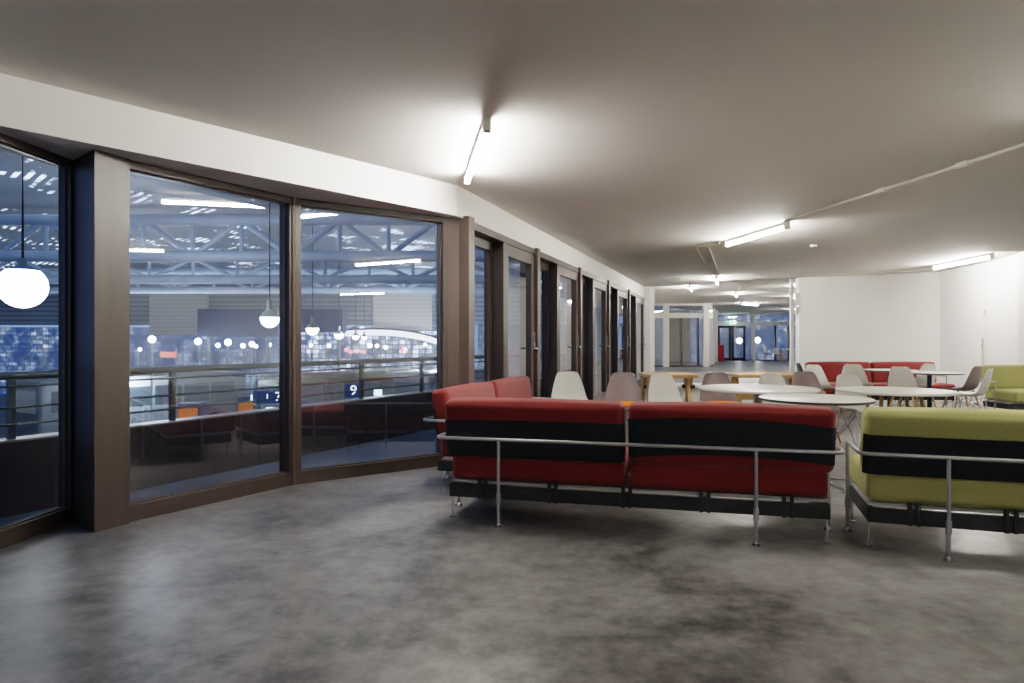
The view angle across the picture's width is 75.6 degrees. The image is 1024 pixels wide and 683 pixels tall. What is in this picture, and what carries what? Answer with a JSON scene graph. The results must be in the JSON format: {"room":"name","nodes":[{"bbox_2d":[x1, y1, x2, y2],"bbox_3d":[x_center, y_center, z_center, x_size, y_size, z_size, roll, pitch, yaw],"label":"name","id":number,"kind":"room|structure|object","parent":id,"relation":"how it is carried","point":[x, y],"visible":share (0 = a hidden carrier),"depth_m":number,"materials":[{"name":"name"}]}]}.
{"room":"lounge area","nodes":[
{"label":"lounge area","id":0,"kind":"room"},
{"bbox_2d":[0,429,436,526],"bbox_3d":[-0.732,1.315,4.802,5.190,0.170,27.638,0,0,27],"label":"floor","id":1,"kind":"structure","parent":0,"point":[424,442],"depth_m":6.88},
{"bbox_2d":[0,73,464,218],"bbox_3d":[-2.060,-1.502,5.195,0.797,0.595,4.078,0,0,41],"label":"wall","id":2,"kind":"structure","parent":0,"point":[69,124],"depth_m":4.55,"materials":[{"name":"paint"}]},
{"bbox_2d":[130,160,291,521],"bbox_3d":[-2.290,-0.005,4.905,0.130,2.410,1.532,0,0,32],"label":"window","id":3,"kind":"structure","parent":2,"relation":"in","point":[187,499],"depth_m":5.26,"materials":[{"name":"wood"}]},
{"bbox_2d":[292,197,294,484],"bbox_3d":[-1.865,-0.005,5.555,0.133,2.410,0.050,0,0,34],"label":"trim","id":4,"kind":"structure","parent":2,"relation":"attached to","point":[293,198],"depth_m":5.50,"materials":[{"name":"brown metal"}]},
{"bbox_2d":[295,198,447,484],"bbox_3d":[-1.258,-0.005,6.020,1.490,2.410,0.130,0,0,-36],"label":"window","id":5,"kind":"structure","parent":2,"relation":"in","point":[364,468],"depth_m":5.97,"materials":[{"name":"brown metal"}]},
{"bbox_2d":[0,379,541,517],"bbox_3d":[-2.903,1.055,5.996,0.140,0.690,25.493,0,0,28],"label":"wall","id":6,"kind":"structure","parent":0,"point":[162,454],"depth_m":6.08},
{"bbox_2d":[0,352,565,443],"bbox_3d":[-2.905,0.400,5.997,0.175,0.620,25.493,0,0,28],"label":"balcony railing","id":7,"kind":"object","parent":6,"relation":"on","point":[10,377],"visible":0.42,"depth_m":6.05,"materials":[{"name":"silver metal"}]},
{"bbox_2d":[0,283,564,324],"bbox_3d":[-21.000,-2.900,50.000,50.000,3.300,0.400,0,0,0],"label":"wall","id":8,"kind":"structure","parent":0,"point":[46,312],"depth_m":49.80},
{"bbox_2d":[149,295,208,334],"bbox_3d":[-25.000,-2.000,49.600,4.300,3.000,0.380,0,0,0],"label":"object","id":9,"kind":"structure","parent":8,"relation":"attached to","point":[168,314],"depth_m":49.41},
{"bbox_2d":[373,294,431,329],"bbox_3d":[-8.200,-2.200,49.600,4.400,2.700,0.380,0,0,0],"label":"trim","id":10,"kind":"structure","parent":8,"relation":"attached to","point":[395,311],"depth_m":49.41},
{"bbox_2d":[0,150,565,282],"bbox_3d":[-21.000,-4.500,31.000,50.000,0.100,42.000,0,0,0],"label":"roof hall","id":11,"kind":"structure","parent":0,"point":[148,195],"depth_m":25.99,"materials":[{"name":"blue"}]},
{"bbox_2d":[0,157,48,307],"bbox_3d":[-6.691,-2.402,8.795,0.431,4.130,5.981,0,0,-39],"label":"globe lamp","id":12,"kind":"object","parent":11,"relation":"hanging from","point":[22,285],"visible":0.99,"depth_m":6.54,"materials":[{"name":"white"}]},
{"bbox_2d":[0,214,511,261],"bbox_3d":[-9.501,-3.165,15.500,19.109,2.591,0.275,0,0,0],"label":"roof truss","id":13,"kind":"object","parent":11,"relation":"attached to","point":[36,221],"visible":0.61,"depth_m":15.39,"materials":[{"name":"metal"}]},
{"bbox_2d":[0,259,519,283],"bbox_3d":[-12.513,-3.278,24.000,27.104,2.364,0.325,0,0,0],"label":"roof truss","id":14,"kind":"object","parent":11,"relation":"attached to","point":[137,278],"visible":0.3,"depth_m":23.93,"materials":[{"name":"metal"}]},
{"bbox_2d":[260,203,278,327],"bbox_3d":[-5.250,-2.375,14.300,0.400,4.150,0.400,0,0,0],"label":"globe lamp","id":15,"kind":"object","parent":11,"relation":"hanging from","point":[269,318],"visible":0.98,"depth_m":14.21,"materials":[{"name":"white"}]},
{"bbox_2d":[0,268,541,293],"bbox_3d":[-15.014,-3.422,33.000,34.111,2.076,0.350,0,0,0],"label":"roof truss","id":16,"kind":"object","parent":11,"relation":"attached to","point":[167,289],"visible":0.35,"depth_m":32.86,"materials":[{"name":"metal"}]},
{"bbox_2d":[306,209,318,334],"bbox_3d":[-6.350,-2.325,21.000,0.400,4.250,0.400,0,0,0],"label":"globe lamp","id":17,"kind":"object","parent":11,"relation":"hanging from","point":[312,328],"visible":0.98,"depth_m":20.94,"materials":[{"name":"white"}]},
{"bbox_2d":[0,0,1023,286],"bbox_3d":[4.400,-1.750,5.979,15.600,0.500,24.357,0,0,0],"label":"ceiling","id":18,"kind":"structure","parent":0,"point":[635,135],"depth_m":4.04,"materials":[{"name":"white paint"}]},
{"bbox_2d":[464,116,490,185],"bbox_3d":[-0.285,-1.448,5.150,0.056,0.100,1.568,0,0,-9],"label":"strip light","id":19,"kind":"object","parent":18,"relation":"attached to","point":[485,128],"visible":1,"depth_m":4.85,"materials":[{"name":"white plastic"}]},
{"bbox_2d":[724,221,789,246],"bbox_3d":[3.300,-1.448,9.000,0.055,0.100,1.612,0,0,-10],"label":"strip light","id":20,"kind":"object","parent":18,"relation":"attached to","point":[786,225],"visible":0.94,"depth_m":8.87,"materials":[{"name":"white plastic"}]},
{"bbox_2d":[817,266,930,276],"bbox_3d":[7.730,-1.478,14.015,0.348,0.034,2.412,0,0,-36],"label":"ceiling trunking","id":21,"kind":"structure","parent":18,"relation":"attached to","point":[927,266],"depth_m":14.04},
{"bbox_2d":[784,142,1023,221],"bbox_3d":[3.651,-1.478,6.200,0.060,0.060,3.845,0,0,-9],"label":"pipe","id":22,"kind":"object","parent":18,"relation":"attached to","point":[968,162],"depth_m":5.94,"materials":[{"name":"white plastic"}]},
{"bbox_2d":[931,253,994,269],"bbox_3d":[8.155,-1.448,11.995,0.056,0.100,1.784,0,0,4],"label":"strip light","id":23,"kind":"object","parent":18,"relation":"attached to","point":[991,255],"visible":1,"depth_m":11.85,"materials":[{"name":"white plastic"}]},
{"bbox_2d":[0,361,1023,682],"bbox_3d":[8.300,1.260,17.650,23.400,0.120,47.700,0,0,0],"label":"floor","id":24,"kind":"structure","parent":0,"point":[369,578],"depth_m":3.15,"materials":[{"name":"concrete"}]},
{"bbox_2d":[423,376,552,489],"bbox_3d":[0.021,0.788,6.275,0.851,0.825,2.316,0,0,19],"label":"sofa","id":25,"kind":"object","parent":24,"relation":"on","point":[519,386],"visible":0.23,"depth_m":5.72,"materials":[{"name":"red fabric"}]},
{"bbox_2d":[442,439,452,456],"bbox_3d":[-0.087,0.848,5.736,0.696,0.203,1.058,0,0,19],"label":"seat cushion","id":26,"kind":"object","parent":25,"relation":"on","point":[444,445],"depth_m":5.34,"materials":[{"name":"red fabric"}]},
{"bbox_2d":[551,371,587,399],"bbox_3d":[0.709,0.786,7.941,0.460,0.831,0.503,0,0,-6],"label":"shell chair","id":27,"kind":"object","parent":24,"relation":"on","point":[567,385],"visible":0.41,"depth_m":8.13,"materials":[{"name":"white plastic"}]},
{"bbox_2d":[604,372,642,420],"bbox_3d":[1.302,0.787,7.710,0.472,0.832,0.503,0,0,8],"label":"shell chair","id":28,"kind":"object","parent":24,"relation":"on","point":[623,387],"visible":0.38,"depth_m":7.90,"materials":[{"name":"brown plastic"}]},
{"bbox_2d":[437,397,844,546],"bbox_3d":[0.796,0.788,4.449,2.536,0.825,0.851,0,0,14],"label":"sofa","id":29,"kind":"object","parent":24,"relation":"on","point":[756,451],"visible":1,"depth_m":4.13,"materials":[{"name":"red fabric"}]},
{"bbox_2d":[453,447,630,486],"bbox_3d":[0.235,0.848,4.673,1.168,0.203,0.696,0,0,14],"label":"seat cushion","id":30,"kind":"object","parent":29,"relation":"on","point":[467,467],"depth_m":4.34,"materials":[{"name":"red fabric"}]},
{"bbox_2d":[453,472,827,502],"bbox_3d":[0.805,0.949,4.485,2.360,0.020,0.560,0,0,14],"label":"frame","id":31,"kind":"object","parent":29,"relation":"on","point":[458,479],"depth_m":4.19,"materials":[{"name":"metal"}]},
{"bbox_2d":[630,462,827,497],"bbox_3d":[1.395,0.848,4.375,1.168,0.203,0.696,0,0,14],"label":"seat cushion","id":32,"kind":"object","parent":29,"relation":"on","point":[682,478],"depth_m":4.05,"materials":[{"name":"red fabric"}]},
{"bbox_2d":[644,287,650,371],"bbox_3d":[3.639,-0.160,18.182,0.360,2.720,0.250,0,0,19],"label":"pillar","id":33,"kind":"structure","parent":24,"relation":"on","point":[647,290],"depth_m":18.04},
{"bbox_2d":[648,373,682,401],"bbox_3d":[1.797,0.787,7.470,0.471,0.832,0.503,0,0,-16],"label":"shell chair","id":34,"kind":"object","parent":24,"relation":"on","point":[662,386],"visible":0.37,"depth_m":7.67,"materials":[{"name":"white plastic"}]},
{"bbox_2d":[638,372,697,401],"bbox_3d":[2.270,0.831,9.575,0.760,0.738,0.750,0,0,0],"label":"table","id":35,"kind":"object","parent":24,"relation":"on","point":[688,384],"visible":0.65,"depth_m":9.52,"materials":[{"name":"brown wood"}]},
{"bbox_2d":[662,310,689,362],"bbox_3d":[9.100,-0.250,36.600,1.500,2.950,0.300,0,0,0],"label":"brick pier","id":36,"kind":"object","parent":24,"relation":"on","point":[674,323],"visible":0.57,"depth_m":36.45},
{"bbox_2d":[712,308,714,363],"bbox_3d":[10.750,-0.300,35.400,0.260,3.000,0.260,0,0,0],"label":"column","id":37,"kind":"structure","parent":24,"relation":"on","point":[713,318],"depth_m":35.28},
{"bbox_2d":[715,311,717,361],"bbox_3d":[11.900,-0.300,38.600,0.260,3.000,0.260,0,0,0],"label":"column","id":38,"kind":"structure","parent":24,"relation":"on","point":[716,312],"depth_m":38.48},
{"bbox_2d":[676,383,757,402],"bbox_3d":[3.300,0.943,10.750,1.700,0.515,0.400,0,0,0],"label":"bench","id":39,"kind":"object","parent":24,"relation":"on","point":[695,394],"visible":0.02,"depth_m":10.64,"materials":[{"name":"white laminate"}]},
{"bbox_2d":[700,372,739,402],"bbox_3d":[2.450,0.787,7.731,0.471,0.832,0.503,0,0,2],"label":"shell chair","id":40,"kind":"object","parent":24,"relation":"on","point":[709,378],"visible":0.3,"depth_m":7.92,"materials":[{"name":"brown plastic"}]},
{"bbox_2d":[724,372,793,402],"bbox_3d":[3.645,0.831,9.575,0.970,0.738,0.750,0,0,0],"label":"table","id":41,"kind":"object","parent":24,"relation":"on","point":[733,376],"visible":0.29,"depth_m":9.52,"materials":[{"name":"brown wood"}]},
{"bbox_2d":[698,384,820,402],"bbox_3d":[2.510,0.835,6.740,1.170,0.730,1.170,0,0,0],"label":"round table","id":42,"kind":"object","parent":24,"relation":"on","point":[756,390],"visible":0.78,"depth_m":6.60,"materials":[{"name":"white laminate"}]},
{"bbox_2d":[758,373,798,404],"bbox_3d":[3.039,0.787,7.471,0.471,0.832,0.503,0,0,-6],"label":"shell chair","id":43,"kind":"object","parent":24,"relation":"on","point":[765,378],"visible":0.28,"depth_m":7.69,"materials":[{"name":"white plastic"}]},
{"bbox_2d":[791,371,841,442],"bbox_3d":[3.650,0.787,8.011,0.471,0.832,0.503,0,0,-2],"label":"shell chair","id":44,"kind":"object","parent":24,"relation":"on","point":[800,378],"visible":0.23,"depth_m":8.22,"materials":[{"name":"brown plastic"}]},
{"bbox_2d":[759,393,875,493],"bbox_3d":[2.540,0.835,5.530,0.890,0.730,0.890,0,0,0],"label":"round table","id":45,"kind":"object","parent":24,"relation":"on","point":[789,398],"visible":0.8,"depth_m":5.35,"materials":[{"name":"white laminate"}]},
{"bbox_2d":[805,364,843,415],"bbox_3d":[5.051,0.787,10.745,0.503,0.832,0.471,0,0,-28],"label":"shell chair","id":46,"kind":"object","parent":24,"relation":"on","point":[816,369],"visible":0.5,"depth_m":10.56,"materials":[{"name":"white plastic"}]},
{"bbox_2d":[838,364,872,412],"bbox_3d":[5.753,0.787,11.022,0.471,0.832,0.503,0,0,42],"label":"shell chair","id":47,"kind":"object","parent":24,"relation":"on","point":[856,369],"visible":0.32,"depth_m":10.81,"materials":[{"name":"white plastic"}]},
{"bbox_2d":[835,374,878,453],"bbox_3d":[3.848,0.786,7.280,0.460,0.831,0.503,0,0,-10],"label":"shell chair","id":48,"kind":"object","parent":24,"relation":"on","point":[842,380],"visible":0.51,"depth_m":7.45,"materials":[{"name":"white plastic"}]},
{"bbox_2d":[805,361,954,407],"bbox_3d":[6.730,0.788,12.152,2.516,0.825,0.851,0,0,0],"label":"sofa","id":49,"kind":"object","parent":24,"relation":"on","point":[832,369],"visible":0.34,"depth_m":12.32,"materials":[{"name":"red fabric"}]},
{"bbox_2d":[826,382,886,393],"bbox_3d":[6.136,0.848,12.075,1.158,0.203,0.696,0,0,0],"label":"seat cushion","id":50,"kind":"object","parent":49,"relation":"on","point":[830,390],"depth_m":11.76,"materials":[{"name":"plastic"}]},
{"bbox_2d":[873,382,954,390],"bbox_3d":[7.324,0.848,12.075,1.158,0.203,0.696,0,0,0],"label":"seat cushion","id":51,"kind":"object","parent":49,"relation":"on","point":[936,385],"depth_m":11.74,"materials":[{"name":"red fabric"}]},
{"bbox_2d":[835,386,958,454],"bbox_3d":[3.720,0.836,6.420,1.040,0.732,1.040,0,0,0],"label":"round table","id":52,"kind":"object","parent":24,"relation":"on","point":[881,391],"visible":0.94,"depth_m":6.24,"materials":[{"name":"white laminate"}]},
{"bbox_2d":[888,366,925,406],"bbox_3d":[5.951,0.787,9.944,0.503,0.832,0.471,0,0,-35],"label":"shell chair","id":53,"kind":"object","parent":24,"relation":"on","point":[898,376],"visible":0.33,"depth_m":9.82,"materials":[{"name":"plastic"}]},
{"bbox_2d":[897,363,936,407],"bbox_3d":[6.790,0.787,11.052,0.503,0.832,0.471,0,0,-10],"label":"shell chair","id":54,"kind":"object","parent":24,"relation":"on","point":[921,380],"visible":0.45,"depth_m":11.13,"materials":[{"name":"white plastic"}]},
{"bbox_2d":[843,407,1023,562],"bbox_3d":[3.260,0.788,3.729,2.496,0.825,0.851,0,0,18],"label":"sofa","id":55,"kind":"object","parent":24,"relation":"on","point":[948,459],"visible":1,"depth_m":3.69,"materials":[{"name":"green fabric"}]},
{"bbox_2d":[849,454,1023,511],"bbox_3d":[2.726,0.848,3.990,1.148,0.203,0.696,0,0,18],"label":"seat cushion","id":56,"kind":"object","parent":55,"relation":"on","point":[871,487],"depth_m":3.75,"materials":[{"name":"green fabric"}]},
{"bbox_2d":[851,483,1023,515],"bbox_3d":[3.272,0.949,3.765,2.320,0.020,0.560,0,0,18],"label":"frame","id":57,"kind":"object","parent":55,"relation":"on","point":[867,502],"depth_m":3.77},
{"bbox_2d":[912,371,964,407],"bbox_3d":[6.420,0.835,10.150,0.910,0.730,0.910,0,0,0],"label":"round table","id":58,"kind":"object","parent":24,"relation":"on","point":[929,374],"visible":0.48,"depth_m":10.01,"materials":[{"name":"white laminate"}]},
{"bbox_2d":[940,366,981,408],"bbox_3d":[7.005,0.787,10.271,0.472,0.832,0.503,0,0,-30],"label":"shell chair","id":59,"kind":"object","parent":24,"relation":"on","point":[972,382],"visible":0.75,"depth_m":10.09,"materials":[{"name":"brown plastic"}]},
{"bbox_2d":[947,368,992,408],"bbox_3d":[6.407,0.786,9.212,0.460,0.831,0.503,0,0,-42],"label":"shell chair","id":60,"kind":"object","parent":24,"relation":"on","point":[985,383],"visible":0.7,"depth_m":9.04,"materials":[{"name":"white plastic"}]},
{"bbox_2d":[980,365,1023,409],"bbox_3d":[8.810,0.788,10.432,2.496,0.825,0.851,0,0,0],"label":"sofa","id":61,"kind":"object","parent":24,"relation":"on","point":[1006,388],"visible":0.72,"depth_m":10.58,"materials":[{"name":"green fabric"}]},
{"bbox_2d":[985,388,1023,402],"bbox_3d":[8.221,0.848,10.355,1.148,0.203,0.696,0,0,0],"label":"seat cushion","id":62,"kind":"object","parent":61,"relation":"on","point":[1003,395],"depth_m":10.28,"materials":[{"name":"green fabric"}]},
{"bbox_2d":[465,190,643,296],"bbox_3d":[1.436,-1.502,12.411,0.350,0.595,12.401,0,0,19],"label":"wall","id":63,"kind":"structure","parent":0,"point":[486,214],"depth_m":8.65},
{"bbox_2d":[448,216,474,386],"bbox_3d":[-0.532,-0.015,6.522,0.318,2.430,0.223,0,0,0],"label":"column","id":64,"kind":"structure","parent":63,"relation":"attached to","point":[461,232],"depth_m":6.46,"materials":[{"name":"wood"}]},
{"bbox_2d":[520,248,539,396],"bbox_3d":[0.239,-0.013,8.729,0.245,2.425,0.120,0,0,19],"label":"trim","id":65,"kind":"structure","parent":63,"relation":"attached to","point":[537,250],"depth_m":8.69,"materials":[{"name":"wood"}]},
{"bbox_2d":[566,267,581,380],"bbox_3d":[1.039,-0.013,10.992,0.245,2.425,0.120,0,0,19],"label":"trim","id":66,"kind":"structure","parent":63,"relation":"attached to","point":[568,282],"depth_m":10.95,"materials":[{"name":"wood"}]},
{"bbox_2d":[607,280,609,385],"bbox_3d":[1.848,-0.013,13.283,0.245,2.425,0.120,0,0,19],"label":"trim","id":67,"kind":"structure","parent":63,"relation":"attached to","point":[608,285],"depth_m":13.20,"materials":[{"name":"wood"}]},
{"bbox_2d":[610,289,611,376],"bbox_3d":[1.944,0.003,13.834,0.080,2.275,1.084,0,0,19],"label":"window","id":68,"kind":"structure","parent":63,"relation":"in","point":[610,289],"depth_m":14.29,"materials":[{"name":"brown metal"}]},
{"bbox_2d":[612,289,617,373],"bbox_3d":[2.184,0.003,14.362,0.240,2.275,0.070,0,0,19],"label":"trim","id":69,"kind":"structure","parent":63,"relation":"attached to","point":[614,291],"depth_m":14.31,"materials":[{"name":"wood"}]},
{"bbox_2d":[618,290,629,372],"bbox_3d":[2.518,0.000,14.947,0.141,2.260,1.247,0,0,19],"label":"door","id":70,"kind":"structure","parent":63,"relation":"in","point":[623,338],"depth_m":15.06,"materials":[{"name":"wood"}]},
{"bbox_2d":[628,289,630,372],"bbox_3d":[2.674,-0.013,15.622,0.245,2.425,0.120,0,0,19],"label":"trim","id":71,"kind":"structure","parent":63,"relation":"attached to","point":[629,290],"depth_m":15.54,"materials":[{"name":"wood"}]},
{"bbox_2d":[631,297,635,376],"bbox_3d":[3.032,0.003,16.765,0.240,2.275,0.070,0,0,19],"label":"trim","id":72,"kind":"structure","parent":63,"relation":"attached to","point":[633,299],"depth_m":16.71,"materials":[{"name":"wood"}]},
{"bbox_2d":[636,297,645,384],"bbox_3d":[3.382,0.000,17.393,0.141,2.260,1.338,0,0,19],"label":"door","id":73,"kind":"structure","parent":63,"relation":"in","point":[640,339],"depth_m":17.49,"materials":[{"name":"brown metal"}]},
{"bbox_2d":[651,287,653,371],"bbox_3d":[5.116,-0.350,24.807,0.245,3.100,13.492,0,0,11],"label":"wall","id":74,"kind":"structure","parent":0,"point":[652,288],"depth_m":18.27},
{"bbox_2d":[654,304,712,366],"bbox_3d":[8.075,-0.300,31.400,2.950,3.000,0.200,0,0,0],"label":"window","id":75,"kind":"structure","parent":74,"relation":"in","point":[705,315],"depth_m":31.30,"materials":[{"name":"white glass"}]},
{"bbox_2d":[654,278,795,312],"bbox_3d":[11.758,-1.950,28.575,16.484,0.300,26.050,0,0,0],"label":"ceiling","id":76,"kind":"structure","parent":0,"point":[771,296],"depth_m":26.40,"materials":[{"name":"white paint"}]},
{"bbox_2d":[718,313,795,360],"bbox_3d":[15.387,-0.300,41.400,5.625,3.000,0.200,0,0,0],"label":"window","id":77,"kind":"structure","parent":0,"point":[752,323],"depth_m":41.34,"materials":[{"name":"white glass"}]},
{"bbox_2d":[731,326,745,360],"bbox_3d":[14.150,0.105,41.250,0.860,2.170,0.080,0,0,0],"label":"door","id":78,"kind":"structure","parent":77,"relation":"attached to","point":[732,327],"depth_m":41.21,"materials":[{"name":"brown metal"}]},
{"bbox_2d":[799,272,939,382],"bbox_3d":[8.021,-0.250,14.934,2.773,2.900,0.250,0,0,29],"label":"wall","id":79,"kind":"structure","parent":0,"point":[894,317],"depth_m":14.78,"materials":[{"name":"paint"}]},
{"bbox_2d":[790,278,798,372],"bbox_3d":[6.815,-0.295,15.730,0.230,3.010,0.420,0,0,0],"label":"trim","id":80,"kind":"structure","parent":79,"relation":"attached to","point":[797,279],"depth_m":15.86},
{"bbox_2d":[940,262,985,403],"bbox_3d":[9.174,-0.250,13.314,0.200,2.900,1.663,0,0,7],"label":"wall","id":81,"kind":"structure","parent":0,"point":[962,289],"depth_m":13.29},
{"bbox_2d":[986,252,1023,399],"bbox_3d":[4.474,-0.250,3.151,15.451,2.900,18.701,0,0,0],"label":"wall","id":82,"kind":"structure","parent":0,"point":[1004,276],"depth_m":11.76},
{"bbox_2d":[73,149,129,532],"bbox_3d":[-2.747,-0.005,4.452,0.604,2.410,0.319,0,0,40],"label":"column","id":83,"kind":"structure","parent":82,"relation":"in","point":[101,180],"depth_m":4.25,"materials":[{"name":"brown metal"}]},
{"bbox_2d":[475,236,492,381],"bbox_3d":[-0.423,0.003,7.130,0.080,2.275,1.003,0,0,19],"label":"window","id":84,"kind":"structure","parent":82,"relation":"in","point":[482,244],"depth_m":7.55,"materials":[{"name":"brown metal"}]},
{"bbox_2d":[484,242,505,381],"bbox_3d":[-0.198,0.003,7.619,0.240,2.275,0.070,0,0,19],"label":"trim","id":85,"kind":"structure","parent":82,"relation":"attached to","point":[499,249],"depth_m":7.57,"materials":[{"name":"brown metal"}]},
{"bbox_2d":[506,244,537,396],"bbox_3d":[0.110,0.000,8.129,0.141,2.260,1.087,0,0,19],"label":"door","id":86,"kind":"structure","parent":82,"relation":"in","point":[516,254],"depth_m":8.53,"materials":[{"name":"brown metal"}]},
{"bbox_2d":[540,261,548,397],"bbox_3d":[0.330,0.003,9.264,0.080,2.275,1.049,0,0,19],"label":"window","id":87,"kind":"structure","parent":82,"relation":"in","point":[544,267],"depth_m":9.71,"materials":[{"name":"glass"}]},
{"bbox_2d":[542,264,558,397],"bbox_3d":[0.564,0.003,9.774,0.240,2.275,0.070,0,0,19],"label":"trim","id":88,"kind":"structure","parent":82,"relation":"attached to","point":[554,268],"depth_m":9.73,"materials":[{"name":"wood"}]},
{"bbox_2d":[475,223,644,299],"bbox_3d":[1.523,-1.173,12.353,0.172,0.075,12.151,0,0,19],"label":"trim","id":89,"kind":"structure","parent":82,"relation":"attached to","point":[482,232],"depth_m":8.61,"materials":[{"name":"brown metal"}]},
{"bbox_2d":[559,266,580,372],"bbox_3d":[0.891,0.000,10.338,0.141,2.260,1.201,0,0,19],"label":"door","id":90,"kind":"structure","parent":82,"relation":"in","point":[566,273],"depth_m":10.76,"materials":[{"name":"brown metal"}]},
{"bbox_2d":[582,278,585,392],"bbox_3d":[1.132,0.003,11.533,0.080,2.275,1.062,0,0,19],"label":"window","id":91,"kind":"structure","parent":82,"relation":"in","point":[583,279],"depth_m":11.98,"materials":[{"name":"brown metal"}]},
{"bbox_2d":[586,279,593,399],"bbox_3d":[1.367,0.003,12.050,0.240,2.275,0.070,0,0,19],"label":"trim","id":92,"kind":"structure","parent":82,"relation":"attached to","point":[589,282],"depth_m":12.00,"materials":[{"name":"wood"}]},
{"bbox_2d":[594,280,608,399],"bbox_3d":[1.697,0.000,12.622,0.141,2.260,1.218,0,0,19],"label":"door","id":93,"kind":"structure","parent":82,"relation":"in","point":[600,289],"depth_m":12.77,"materials":[{"name":"brown metal"}]},
{"bbox_3d":[-3.230,-0.250,-1.215,0.540,2.900,9.570,0,0,0],"label":"wall","id":94,"kind":"structure","parent":0,"visible":0},
{"bbox_2d":[0,133,72,548],"bbox_3d":[-3.032,-0.005,3.162,0.085,2.410,2.524,0,0,3],"label":"window","id":95,"kind":"structure","parent":94,"relation":"in","point":[16,532],"depth_m":4.37,"materials":[{"name":"brown metal"}]},
{"label":"outside","id":96,"kind":"structure","parent":0,"visible":0},
{"bbox_2d":[654,306,661,360],"bbox_3d":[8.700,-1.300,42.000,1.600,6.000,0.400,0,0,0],"label":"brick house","id":97,"kind":"structure","parent":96,"point":[657,309],"depth_m":41.80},
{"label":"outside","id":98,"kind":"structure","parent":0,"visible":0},
{"bbox_2d":[0,394,250,437],"bbox_3d":[-16.000,4.900,40.000,90.000,0.200,120.000,0,0,0],"label":"ground","id":99,"kind":"structure","parent":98,"point":[2,396],"depth_m":42.81,"materials":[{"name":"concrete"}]},
{"bbox_2d":[16,370,245,435],"bbox_3d":[-18.997,3.250,34.004,2.540,3.100,10.550,0,0,32],"label":"bus","id":100,"kind":"object","parent":99,"relation":"on","point":[37,395],"visible":0.53,"depth_m":32.96,"materials":[{"name":"grey"}]},
{"bbox_2d":[0,327,278,393],"bbox_3d":[-41.000,1.800,62.000,38.000,6.200,4.000,0,0,0],"label":"building","id":101,"kind":"structure","parent":99,"relation":"on","point":[21,348],"depth_m":60.01,"materials":[{"name":"blue"}]},
{"bbox_2d":[148,336,155,420],"bbox_3d":[-16.364,2.270,30.000,0.312,5.060,0.320,0,0,0],"label":"street lamp","id":102,"kind":"object","parent":99,"relation":"on","point":[151,339],"visible":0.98,"depth_m":29.95,"materials":[{"name":"grey"}]},
{"bbox_2d":[160,348,177,418],"bbox_3d":[-10.400,2.500,20.027,0.500,4.600,0.095,0,0,0],"label":"notice","id":103,"kind":"object","parent":99,"relation":"on","point":[162,354],"visible":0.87,"depth_m":20.03,"materials":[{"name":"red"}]},
{"bbox_2d":[178,402,208,417],"bbox_3d":[-11.800,3.530,24.380,0.840,2.540,0.740,0,0,0],"label":"kiosk","id":104,"kind":"object","parent":99,"relation":"on","point":[199,411],"visible":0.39,"depth_m":24.05,"materials":[{"name":"orange"}]},
{"bbox_2d":[197,309,277,374],"bbox_3d":[-17.000,1.400,41.000,4.600,6.800,1.000,0,0,0],"label":"billboard","id":105,"kind":"object","parent":99,"relation":"on","point":[210,322],"visible":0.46,"depth_m":40.50,"materials":[{"name":"grey"}]},
{"bbox_2d":[237,395,260,411],"bbox_3d":[-10.900,3.525,27.380,0.720,2.550,0.740,0,0,0],"label":"kiosk","id":106,"kind":"object","parent":99,"relation":"on","point":[247,406],"visible":0.25,"depth_m":27.05,"materials":[{"name":"orange"}]},
{"bbox_2d":[252,391,278,409],"bbox_3d":[-9.153,3.335,25.022,1.300,2.930,0.146,0,0,-8],"label":"platform sign","id":107,"kind":"object","parent":99,"relation":"on","point":[256,395],"visible":0.47,"depth_m":24.94,"materials":[{"name":"blue"}]},
{"bbox_2d":[301,309,346,370],"bbox_3d":[-11.600,1.450,39.000,3.400,6.700,1.000,0,0,0],"label":"cabin","id":108,"kind":"object","parent":99,"relation":"on","point":[327,320],"visible":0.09,"depth_m":38.50,"materials":[{"name":"grey"}]},
{"bbox_2d":[258,368,418,408],"bbox_3d":[-9.198,3.250,37.004,2.540,3.100,10.550,0,0,28],"label":"bus","id":109,"kind":"object","parent":99,"relation":"on","point":[317,377],"visible":0.35,"depth_m":34.34,"materials":[{"name":"grey"}]},
{"bbox_2d":[345,384,358,398],"bbox_3d":[-6.003,3.205,25.022,0.620,3.190,0.146,0,0,-8],"label":"platform sign","id":110,"kind":"object","parent":99,"relation":"on","point":[348,387],"visible":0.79,"depth_m":24.95,"materials":[{"name":"blue"}]},
{"bbox_2d":[301,327,436,372],"bbox_3d":[-12.500,1.600,64.000,17.000,6.000,4.000,0,0,0],"label":"building","id":111,"kind":"structure","parent":99,"relation":"on","point":[320,340],"depth_m":62.00,"materials":[{"name":"blue"}]},
{"bbox_2d":[345,328,436,369],"bbox_3d":[-8.682,1.905,48.035,6.934,5.791,0.270,0,0,0],"label":"canopy","id":112,"kind":"object","parent":99,"relation":"on","point":[368,331],"visible":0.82,"depth_m":48.01,"materials":[{"name":"white"}]},
{"bbox_2d":[392,366,513,393],"bbox_3d":[-3.198,3.250,40.005,2.540,3.100,10.550,0,0,26],"label":"bus","id":113,"kind":"object","parent":99,"relation":"on","point":[427,379],"visible":0.23,"depth_m":35.44,"materials":[{"name":"grey"}]},
{"bbox_2d":[478,324,565,376],"bbox_3d":[3.500,1.800,60.000,13.000,6.600,4.000,0,0,0],"label":"building","id":114,"kind":"structure","parent":99,"relation":"on","point":[513,330],"depth_m":58.00,"materials":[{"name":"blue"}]},
{"bbox_2d":[662,306,795,360],"bbox_3d":[19.500,-3.800,70.000,22.000,18.000,4.000,0,0,0],"label":"office block","id":115,"kind":"object","parent":99,"relation":"on","point":[765,333],"visible":0.02,"depth_m":68.00,"materials":[{"name":"blue"}]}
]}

